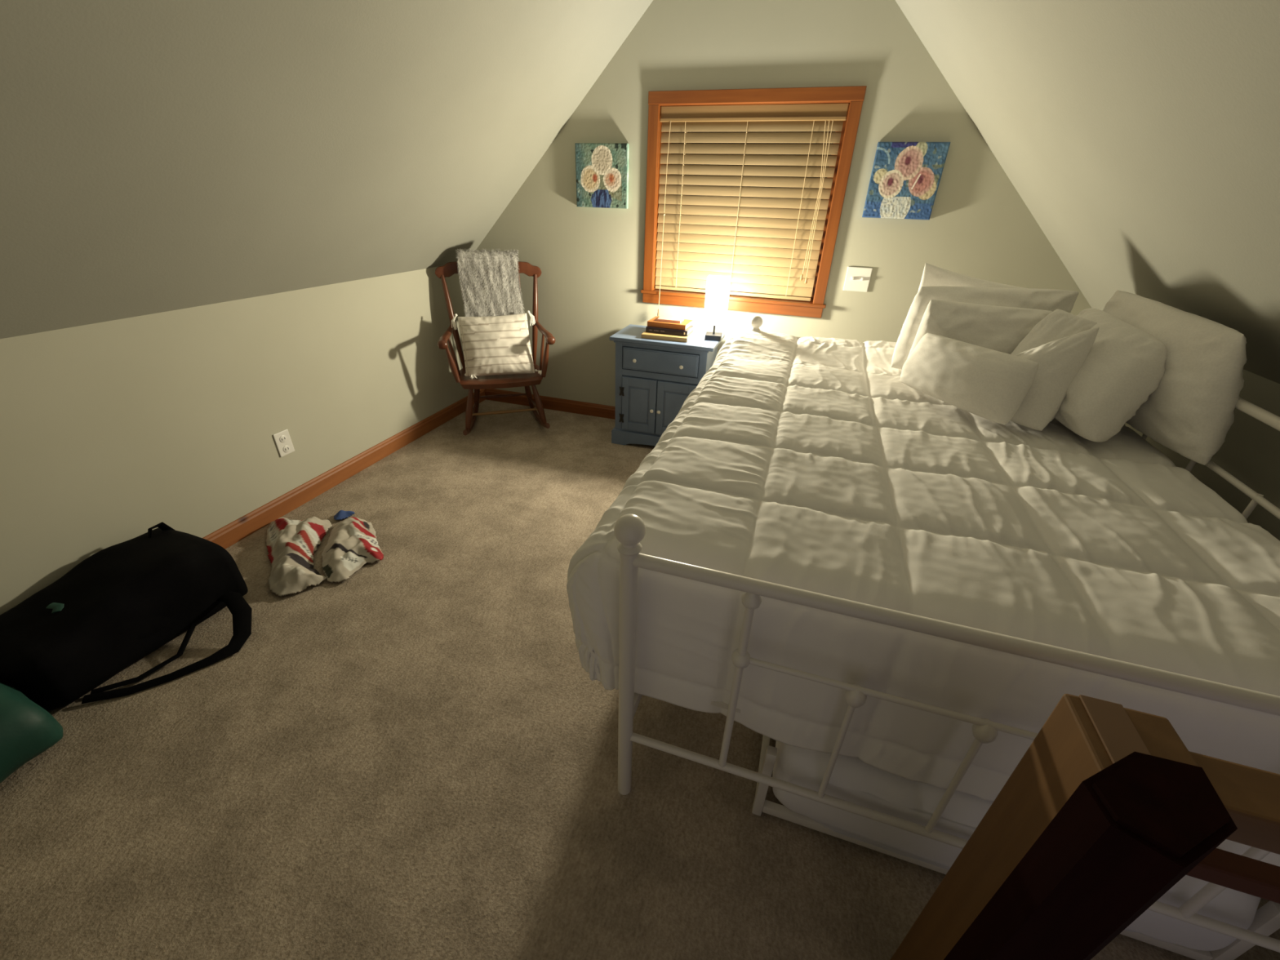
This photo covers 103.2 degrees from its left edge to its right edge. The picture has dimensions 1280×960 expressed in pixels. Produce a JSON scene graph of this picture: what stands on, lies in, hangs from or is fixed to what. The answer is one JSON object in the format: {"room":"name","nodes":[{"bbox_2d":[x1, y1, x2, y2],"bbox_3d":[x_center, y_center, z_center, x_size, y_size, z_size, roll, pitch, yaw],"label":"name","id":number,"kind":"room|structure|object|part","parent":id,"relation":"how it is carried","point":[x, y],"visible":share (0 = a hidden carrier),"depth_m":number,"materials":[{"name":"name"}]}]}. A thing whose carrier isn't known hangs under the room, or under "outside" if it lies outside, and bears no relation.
{"room":"attic bedroom","nodes":[
{"label":"attic bedroom","id":0,"kind":"room"},
{"bbox_2d":[0,266,474,614],"bbox_3d":[-1.832,-0.222,2.186,0.100,0.992,3.750,10,30,15],"label":"wall","id":1,"kind":"structure","parent":0,"point":[111,432],"depth_m":2.07,"materials":[{"name":"beige paint"}]},
{"bbox_2d":[272,429,294,457],"bbox_3d":[-1.712,-0.177,2.442,0.010,0.118,0.076,10,30,15],"label":"wall outlet","id":2,"kind":"object","parent":1,"relation":"attached to","point":[282,439],"visible":1,"depth_m":2.44,"materials":[{"name":"white plastic"}]},
{"bbox_2d":[280,435,286,442],"bbox_3d":[-1.709,-0.197,2.431,0.004,0.034,0.034,10,30,15],"label":"socket","id":3,"kind":"object","parent":2,"relation":"attached to","point":[282,437],"depth_m":2.43,"materials":[{"name":"white plastic"}]},
{"bbox_2d":[283,445,289,452],"bbox_3d":[-1.710,-0.151,2.457,0.004,0.034,0.034,10,30,15],"label":"socket","id":4,"kind":"object","parent":2,"relation":"attached to","point":[286,448],"depth_m":2.45,"materials":[{"name":"white plastic"}]},
{"bbox_2d":[203,389,485,549],"bbox_3d":[-1.790,0.180,2.389,0.013,0.094,3.748,10,30,15],"label":"baseboard","id":5,"kind":"structure","parent":1,"relation":"attached to","point":[239,529],"depth_m":2.70,"materials":[{"name":"brown wood"}]},
{"bbox_2d":[0,0,653,338],"bbox_3d":[-1.135,-1.186,1.396,1.559,1.499,3.750,10,30,15],"label":"ceiling","id":6,"kind":"structure","parent":0,"point":[157,156],"depth_m":1.64,"materials":[{"name":"paint"}]},
{"bbox_2d":[0,400,1279,959],"bbox_3d":[-0.048,0.545,2.034,3.837,0.100,3.910,10,30,15],"label":"floor","id":7,"kind":"structure","parent":0,"point":[412,755],"depth_m":1.36,"materials":[{"name":"beige carpet"}]},
{"bbox_2d":[0,682,62,782],"bbox_3d":[-1.837,0.689,1.304,0.401,0.259,0.364,10,30,15],"label":"tote bag","id":8,"kind":"object","parent":7,"relation":"on","point":[27,730],"visible":1,"depth_m":1.35,"materials":[{"name":"teal fabric"}]},
{"bbox_2d":[0,522,252,711],"bbox_3d":[-1.692,0.444,1.708,0.608,0.301,0.602,10,30,15],"label":"bag","id":9,"kind":"object","parent":7,"relation":"on","point":[126,601],"visible":1,"depth_m":1.65,"materials":[{"name":"black fabric"}]},
{"bbox_3d":[-1.803,0.195,1.899,0.038,0.059,0.088,10,30,15],"label":"grab handle","id":10,"kind":"part","parent":9,"relation":"part of","materials":[{"name":"black fabric"}]},
{"bbox_2d":[265,516,332,596],"bbox_3d":[-1.506,0.278,2.237,0.267,0.079,0.635,-15,33,-28],"label":"plastic bag","id":11,"kind":"object","parent":7,"relation":"on","point":[291,544],"visible":1,"depth_m":2.18,"materials":[{"name":"plastic"}]},
{"bbox_2d":[333,510,355,519],"bbox_3d":[-1.454,0.164,2.480,0.083,0.037,0.091,10,30,15],"label":"cloth","id":12,"kind":"object","parent":7,"relation":"on","point":[341,514],"visible":1,"depth_m":2.47,"materials":[{"name":"blue fabric"}]},
{"bbox_2d":[320,516,383,582],"bbox_3d":[-1.305,0.273,2.266,0.239,0.071,0.493,-17,34,-30],"label":"plastic bag","id":13,"kind":"object","parent":7,"relation":"on","point":[352,544],"visible":1,"depth_m":2.20,"materials":[{"name":"plastic"}]},
{"bbox_2d":[435,261,555,435],"bbox_3d":[-0.927,-0.857,3.320,0.688,1.039,0.571,-7,30,-15],"label":"rocking chair","id":14,"kind":"object","parent":7,"relation":"on","point":[496,381],"visible":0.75,"depth_m":3.27,"materials":[{"name":"brown wood"}]},
{"bbox_3d":[-1.188,-0.892,3.120,0.059,0.085,0.398,-4,30,-9],"label":"arm","id":15,"kind":"part","parent":14,"relation":"part of","materials":[{"name":"brown wood"}]},
{"bbox_3d":[-1.149,-0.718,3.095,0.036,0.262,0.074,24,36,34],"label":"arm post","id":16,"kind":"part","parent":14,"relation":"part of","materials":[{"name":"brown wood"}]},
{"bbox_3d":[-1.211,-1.008,3.277,0.086,0.585,0.060,8,30,11],"label":"post","id":17,"kind":"part","parent":14,"relation":"part of","materials":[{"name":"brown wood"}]},
{"bbox_3d":[-1.103,-0.465,3.281,0.047,0.311,0.100,14,31,20],"label":"leg","id":18,"kind":"part","parent":14,"relation":"part of","materials":[{"name":"brown wood"}]},
{"bbox_3d":[-1.132,-0.598,3.524,0.111,0.316,0.042,23,36,33],"label":"leg","id":19,"kind":"part","parent":14,"relation":"part of","materials":[{"name":"brown wood"}]},
{"bbox_3d":[-0.957,-1.337,3.221,0.650,0.107,0.043,-7,30,-15],"label":"crest rail","id":20,"kind":"part","parent":14,"relation":"part of","materials":[{"name":"brown wood"}]},
{"bbox_2d":[456,248,524,316],"bbox_3d":[-0.948,-1.227,3.239,0.395,0.460,0.159,-7,30,-15],"label":"throw blanket","id":21,"kind":"object","parent":14,"relation":"on","point":[490,282],"visible":0.91,"depth_m":3.20,"materials":[{"name":"grey fabric"}]},
{"bbox_2d":[451,310,542,378],"bbox_3d":[-0.898,-0.861,3.215,0.528,0.371,0.218,-8,31,-17],"label":"throw cushion","id":22,"kind":"object","parent":14,"relation":"on","point":[492,345],"visible":1,"depth_m":3.16,"materials":[{"name":"fabric"}]},
{"bbox_3d":[-0.920,-0.694,3.362,0.556,0.046,0.410,-7,30,-15],"label":"seat","id":23,"kind":"part","parent":14,"relation":"part of","materials":[{"name":"brown wood"}]},
{"bbox_3d":[-0.797,-0.637,3.611,0.042,0.316,0.111,11,30,16],"label":"leg","id":24,"kind":"part","parent":14,"relation":"part of","materials":[{"name":"brown wood"}]},
{"bbox_3d":[-0.698,-1.067,3.411,0.060,0.585,0.086,27,38,37],"label":"post","id":25,"kind":"part","parent":14,"relation":"part of","materials":[{"name":"brown wood"}]},
{"bbox_3d":[-0.676,-0.513,3.393,0.100,0.311,0.047,19,34,28],"label":"leg","id":26,"kind":"part","parent":14,"relation":"part of","materials":[{"name":"brown wood"}]},
{"bbox_3d":[-0.617,-0.958,3.269,0.059,0.085,0.398,-10,31,-20],"label":"arm","id":27,"kind":"part","parent":14,"relation":"part of","materials":[{"name":"brown wood"}]},
{"bbox_3d":[-0.602,-0.781,3.237,0.074,0.262,0.036,10,30,14],"label":"arm post","id":28,"kind":"part","parent":14,"relation":"part of","materials":[{"name":"brown wood"}]},
{"bbox_2d":[608,324,724,446],"bbox_3d":[0.160,-0.570,3.229,0.624,0.690,0.391,10,30,15],"label":"nightstand","id":29,"kind":"object","parent":7,"relation":"on","point":[655,378],"visible":0.76,"depth_m":3.05,"materials":[{"name":"blue wood"}]},
{"bbox_3d":[-0.005,-0.466,3.158,0.219,0.344,0.026,10,30,15],"label":"door","id":30,"kind":"part","parent":29,"relation":"part of","materials":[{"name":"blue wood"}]},
{"bbox_3d":[0.118,-0.695,2.987,0.460,0.130,0.024,10,30,15],"label":"drawer","id":31,"kind":"part","parent":29,"relation":"part of","materials":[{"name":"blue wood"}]},
{"bbox_2d":[641,330,693,342],"bbox_3d":[0.166,-0.872,3.037,0.272,0.024,0.205,9,30,12],"label":"book","id":32,"kind":"object","parent":29,"relation":"on","point":[645,335],"visible":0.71,"depth_m":2.96,"materials":[{"name":"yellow paper"}]},
{"bbox_2d":[645,325,693,336],"bbox_3d":[0.178,-0.906,3.042,0.252,0.030,0.151,10,30,15],"label":"book","id":33,"kind":"object","parent":32,"relation":"on","point":[648,329],"visible":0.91,"depth_m":2.98,"materials":[{"name":"black paper"}]},
{"bbox_2d":[647,315,693,330],"bbox_3d":[0.181,-0.943,3.048,0.236,0.028,0.160,12,31,17],"label":"book","id":34,"kind":"object","parent":33,"relation":"on","point":[685,324],"visible":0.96,"depth_m":2.99,"materials":[{"name":"brown paper"}]},
{"bbox_2d":[657,315,684,323],"bbox_3d":[0.184,-0.961,3.036,0.140,0.014,0.105,10,30,14],"label":"book","id":35,"kind":"object","parent":34,"relation":"on","point":[662,318],"visible":1,"depth_m":3.01,"materials":[{"name":"brown paper"}]},
{"bbox_3d":[0.216,-0.425,3.097,0.235,0.344,0.026,10,30,15],"label":"door","id":36,"kind":"part","parent":29,"relation":"part of","materials":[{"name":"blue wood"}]},
{"bbox_2d":[704,300,725,341],"bbox_3d":[0.440,-0.988,2.932,0.126,0.345,0.126,7,30,10],"label":"table lamp","id":37,"kind":"object","parent":29,"relation":"on","point":[715,336],"visible":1,"depth_m":2.97,"materials":[{"name":"black metal"}]},
{"bbox_3d":[0.438,-0.938,2.960,0.011,0.170,0.011,10,30,15],"label":"stem","id":38,"kind":"part","parent":37,"relation":"part of","materials":[{"name":"black metal"}]},
{"bbox_2d":[613,315,1279,952],"bbox_3d":[0.945,0.076,1.814,1.449,0.988,2.081,10,30,15],"label":"frame","id":39,"kind":"object","parent":7,"relation":"on","point":[629,529],"visible":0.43,"depth_m":0.96,"materials":[{"name":"white metal"}]},
{"bbox_3d":[-0.032,0.491,1.195,0.037,0.815,0.037,10,30,15],"label":"post","id":40,"kind":"part","parent":39,"relation":"part of","materials":[{"name":"white metal"}]},
{"bbox_3d":[0.280,0.132,2.094,0.024,0.040,2.020,10,30,15],"label":"rail","id":41,"kind":"part","parent":39,"relation":"part of","materials":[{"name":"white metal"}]},
{"bbox_3d":[0.633,0.443,0.920,0.898,0.013,0.013,10,30,15],"label":"rail","id":42,"kind":"part","parent":39,"relation":"part of","materials":[{"name":"white metal"}]},
{"bbox_2d":[566,329,1279,866],"bbox_3d":[0.865,-0.004,1.833,1.580,0.550,2.021,10,30,15],"label":"comforter","id":43,"kind":"object","parent":39,"relation":"on","point":[807,463],"visible":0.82,"depth_m":1.11,"materials":[{"name":"white fabric"}]},
{"bbox_2d":[899,333,1039,425],"bbox_3d":[1.109,-0.362,1.752,0.174,0.205,0.462,-9,31,-19],"label":"pillow","id":44,"kind":"object","parent":43,"relation":"on","point":[991,384],"visible":1,"depth_m":1.66,"materials":[{"name":"white fabric"}]},
{"bbox_2d":[917,262,1024,292],"bbox_3d":[1.459,-0.717,2.217,0.568,0.404,0.155,7,30,8],"label":"pillow","id":45,"kind":"object","parent":43,"relation":"on","point":[932,276],"visible":0.14,"depth_m":2.14,"materials":[{"name":"white fabric"}]},
{"bbox_2d":[907,299,1052,357],"bbox_3d":[1.261,-0.507,1.927,0.418,0.304,0.189,10,30,15],"label":"pillow","id":46,"kind":"object","parent":43,"relation":"on","point":[997,328],"visible":0.49,"depth_m":1.84,"materials":[{"name":"white fabric"}]},
{"bbox_2d":[891,285,1078,369],"bbox_3d":[1.362,-0.595,2.045,0.585,0.352,0.224,10,30,15],"label":"pillow","id":47,"kind":"object","parent":43,"relation":"on","point":[1050,300],"visible":0.43,"depth_m":1.96,"materials":[{"name":"white fabric"}]},
{"bbox_2d":[1010,309,1097,421],"bbox_3d":[1.339,-0.401,1.715,0.255,0.316,0.249,-24,38,-38],"label":"pillow","id":48,"kind":"object","parent":43,"relation":"on","point":[1059,324],"visible":0.34,"depth_m":1.68,"materials":[{"name":"white fabric"}]},
{"bbox_2d":[1010,327,1099,431],"bbox_3d":[1.247,-0.347,1.646,0.287,0.304,0.215,20,34,30],"label":"pillow","id":49,"kind":"object","parent":43,"relation":"on","point":[1060,361],"visible":0.62,"depth_m":1.58,"materials":[{"name":"white fabric"}]},
{"bbox_2d":[1054,307,1166,441],"bbox_3d":[1.482,-0.354,1.658,0.268,0.324,0.539,10,30,15],"label":"pillow","id":50,"kind":"object","parent":43,"relation":"on","point":[1124,365],"visible":0.65,"depth_m":1.52,"materials":[{"name":"white fabric"}]},
{"bbox_2d":[1102,290,1246,465],"bbox_3d":[1.647,-0.361,1.624,0.197,0.370,0.703,10,30,15],"label":"pillow","id":51,"kind":"object","parent":43,"relation":"on","point":[1190,413],"visible":0.69,"depth_m":1.43,"materials":[{"name":"white fabric"}]},
{"bbox_3d":[0.623,0.763,1.099,1.388,0.020,0.020,10,30,15],"label":"rail","id":52,"kind":"part","parent":39,"relation":"part of","materials":[{"name":"white metal"}]},
{"bbox_3d":[0.638,0.276,0.827,1.388,0.028,0.028,10,30,15],"label":"rail","id":53,"kind":"part","parent":39,"relation":"part of","materials":[{"name":"white metal"}]},
{"bbox_3d":[1.623,-0.059,1.486,0.017,0.047,2.021,10,30,15],"label":"rail","id":54,"kind":"part","parent":39,"relation":"part of","materials":[{"name":"white metal"}]},
{"bbox_3d":[1.628,-0.207,1.403,0.026,0.056,2.021,10,30,15],"label":"rail","id":55,"kind":"part","parent":39,"relation":"part of","materials":[{"name":"white metal"}]},
{"bbox_2d":[751,734,1279,959],"bbox_3d":[1.054,0.439,1.915,0.989,0.262,1.829,10,30,15],"label":"frame","id":56,"kind":"object","parent":7,"relation":"on","point":[1266,921],"visible":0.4,"depth_m":1.22,"materials":[{"name":"white metal"}]},
{"bbox_3d":[0.593,0.441,2.088,0.020,0.028,1.781,10,30,15],"label":"rail","id":57,"kind":"part","parent":56,"relation":"part of","materials":[{"name":"white metal"}]},
{"bbox_3d":[0.315,0.767,1.288,0.024,0.262,0.024,10,30,15],"label":"leg","id":58,"kind":"part","parent":56,"relation":"part of","materials":[{"name":"white metal"}]},
{"bbox_3d":[0.770,0.938,1.211,0.941,0.028,0.020,10,30,15],"label":"rail","id":59,"kind":"part","parent":56,"relation":"part of","materials":[{"name":"white metal"}]},
{"bbox_2d":[772,740,1260,951],"bbox_3d":[1.055,0.409,1.887,0.930,0.305,1.857,10,30,15],"label":"mattress","id":60,"kind":"object","parent":56,"relation":"in","point":[851,780],"visible":0.05,"depth_m":1.14,"materials":[{"name":"white fabric"}]},
{"bbox_3d":[1.231,0.936,1.038,0.024,0.262,0.024,10,30,15],"label":"leg","id":61,"kind":"part","parent":56,"relation":"part of","materials":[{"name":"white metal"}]},
{"bbox_2d":[890,693,1279,959],"bbox_3d":[0.962,0.763,0.707,0.920,0.872,0.120,10,30,15],"label":"stair railing","id":62,"kind":"object","parent":7,"relation":"on","point":[1083,735],"visible":0.48,"depth_m":0.66,"materials":[{"name":"brown wood"}]},
{"bbox_3d":[1.022,0.429,0.484,0.808,0.050,0.070,10,30,15],"label":"rail","id":63,"kind":"part","parent":62,"relation":"part of","materials":[{"name":"brown wood"}]},
{"bbox_2d":[943,751,1279,959],"bbox_3d":[0.871,0.782,0.587,0.984,0.950,0.125,10,30,15],"label":"wooden railing","id":64,"kind":"object","parent":7,"relation":"on","point":[1132,829],"visible":1,"depth_m":0.49,"materials":[{"name":"brown wood"}]},
{"bbox_3d":[0.952,0.463,0.424,0.858,0.026,0.025,10,30,15],"label":"rail","id":65,"kind":"part","parent":64,"relation":"part of","materials":[{"name":"brown"}]},
{"bbox_2d":[475,0,1091,406],"bbox_3d":[0.574,-1.489,2.937,3.837,2.600,0.160,10,30,15],"label":"wall","id":66,"kind":"structure","parent":0,"point":[590,260],"depth_m":2.65,"materials":[{"name":"beige paint"}]},
{"bbox_2d":[484,388,615,419],"bbox_3d":[0.519,-0.355,3.474,3.621,0.094,0.013,10,30,15],"label":"baseboard","id":67,"kind":"structure","parent":66,"relation":"attached to","point":[548,402],"depth_m":3.77,"materials":[{"name":"brown wood"}]},
{"bbox_2d":[574,142,629,208],"bbox_3d":[-0.222,-1.772,2.963,0.320,0.322,0.031,10,30,15],"label":"canvas painting","id":68,"kind":"object","parent":66,"relation":"attached to","point":[602,169],"visible":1,"depth_m":2.95,"materials":[{"name":"fabric"}]},
{"bbox_2d":[640,85,866,318],"bbox_3d":[0.568,-1.531,2.872,1.112,1.077,0.154,10,30,15],"label":"window","id":69,"kind":"structure","parent":66,"relation":"in","point":[854,95],"depth_m":2.79,"materials":[{"name":"brown wood"}]},
{"bbox_3d":[0.555,-1.120,3.102,1.112,0.018,0.154,10,30,15],"label":"sill","id":70,"kind":"part","parent":69,"relation":"part of","materials":[{"name":"brown wood"}]},
{"bbox_3d":[0.583,-1.563,2.914,0.888,0.861,0.006,10,30,15],"label":"glass pane","id":71,"kind":"part","parent":69,"relation":"part of","materials":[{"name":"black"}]},
{"bbox_2d":[654,102,848,316],"bbox_3d":[0.551,-1.456,2.872,0.963,1.088,0.113,10,30,15],"label":"window blind","id":72,"kind":"object","parent":69,"relation":"attached to","point":[830,117],"visible":1,"depth_m":2.83,"materials":[{"name":"beige wood"}]},
{"bbox_3d":[0.142,-1.511,2.968,0.011,0.985,0.056,10,30,15],"label":"tilt cord","id":73,"kind":"part","parent":72,"relation":"part of","materials":[{"name":"white fabric"}]},
{"bbox_3d":[0.241,-1.570,2.960,0.003,0.849,0.042,10,30,15],"label":"ladder cord","id":74,"kind":"part","parent":72,"relation":"part of","materials":[{"name":"white fabric"}]},
{"bbox_3d":[0.547,-1.138,3.086,0.948,0.019,0.022,10,30,15],"label":"rail","id":75,"kind":"part","parent":72,"relation":"part of","materials":[{"name":"brown wood"}]},
{"bbox_3d":[0.557,-1.512,2.873,0.003,0.849,0.042,10,30,15],"label":"ladder cord","id":76,"kind":"part","parent":72,"relation":"part of","materials":[{"name":"white fabric"}]},
{"bbox_3d":[0.874,-1.453,2.787,0.003,0.849,0.042,10,30,15],"label":"ladder cord","id":77,"kind":"part","parent":72,"relation":"part of","materials":[{"name":"white fabric"}]},
{"bbox_3d":[0.938,-1.477,2.716,0.044,0.755,0.013,10,30,15],"label":"lift cord","id":78,"kind":"part","parent":72,"relation":"part of","materials":[{"name":"white fabric"}]},
{"bbox_3d":[0.564,-1.951,2.578,1.090,0.058,0.020,10,30,15],"label":"head casing","id":79,"kind":"part","parent":69,"relation":"part of","materials":[{"name":"brown wood"}]},
{"bbox_2d":[843,266,872,292],"bbox_3d":[1.202,-1.107,2.803,0.128,0.124,0.020,10,30,15],"label":"light switch","id":80,"kind":"object","parent":66,"relation":"attached to","point":[857,278],"visible":1,"depth_m":2.80,"materials":[{"name":"white plastic"}]},
{"bbox_2d":[862,142,950,219],"bbox_3d":[1.321,-1.493,2.538,0.320,0.329,0.031,10,30,15],"label":"canvas painting","id":81,"kind":"object","parent":66,"relation":"attached to","point":[905,177],"visible":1,"depth_m":2.52,"materials":[{"name":"fabric"}]},
{"bbox_2d":[895,0,1279,383],"bbox_3d":[1.088,-0.776,0.789,1.559,1.499,3.750,10,30,15],"label":"ceiling","id":82,"kind":"structure","parent":0,"point":[1141,138],"depth_m":1.40,"materials":[{"name":"paint"}]},
{"bbox_2d":[1124,368,1279,540],"bbox_3d":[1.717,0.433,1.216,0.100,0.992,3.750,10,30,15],"label":"headboard","id":83,"kind":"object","parent":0,"point":[1250,451],"depth_m":1.54,"materials":[{"name":"white metal"}]}
]}

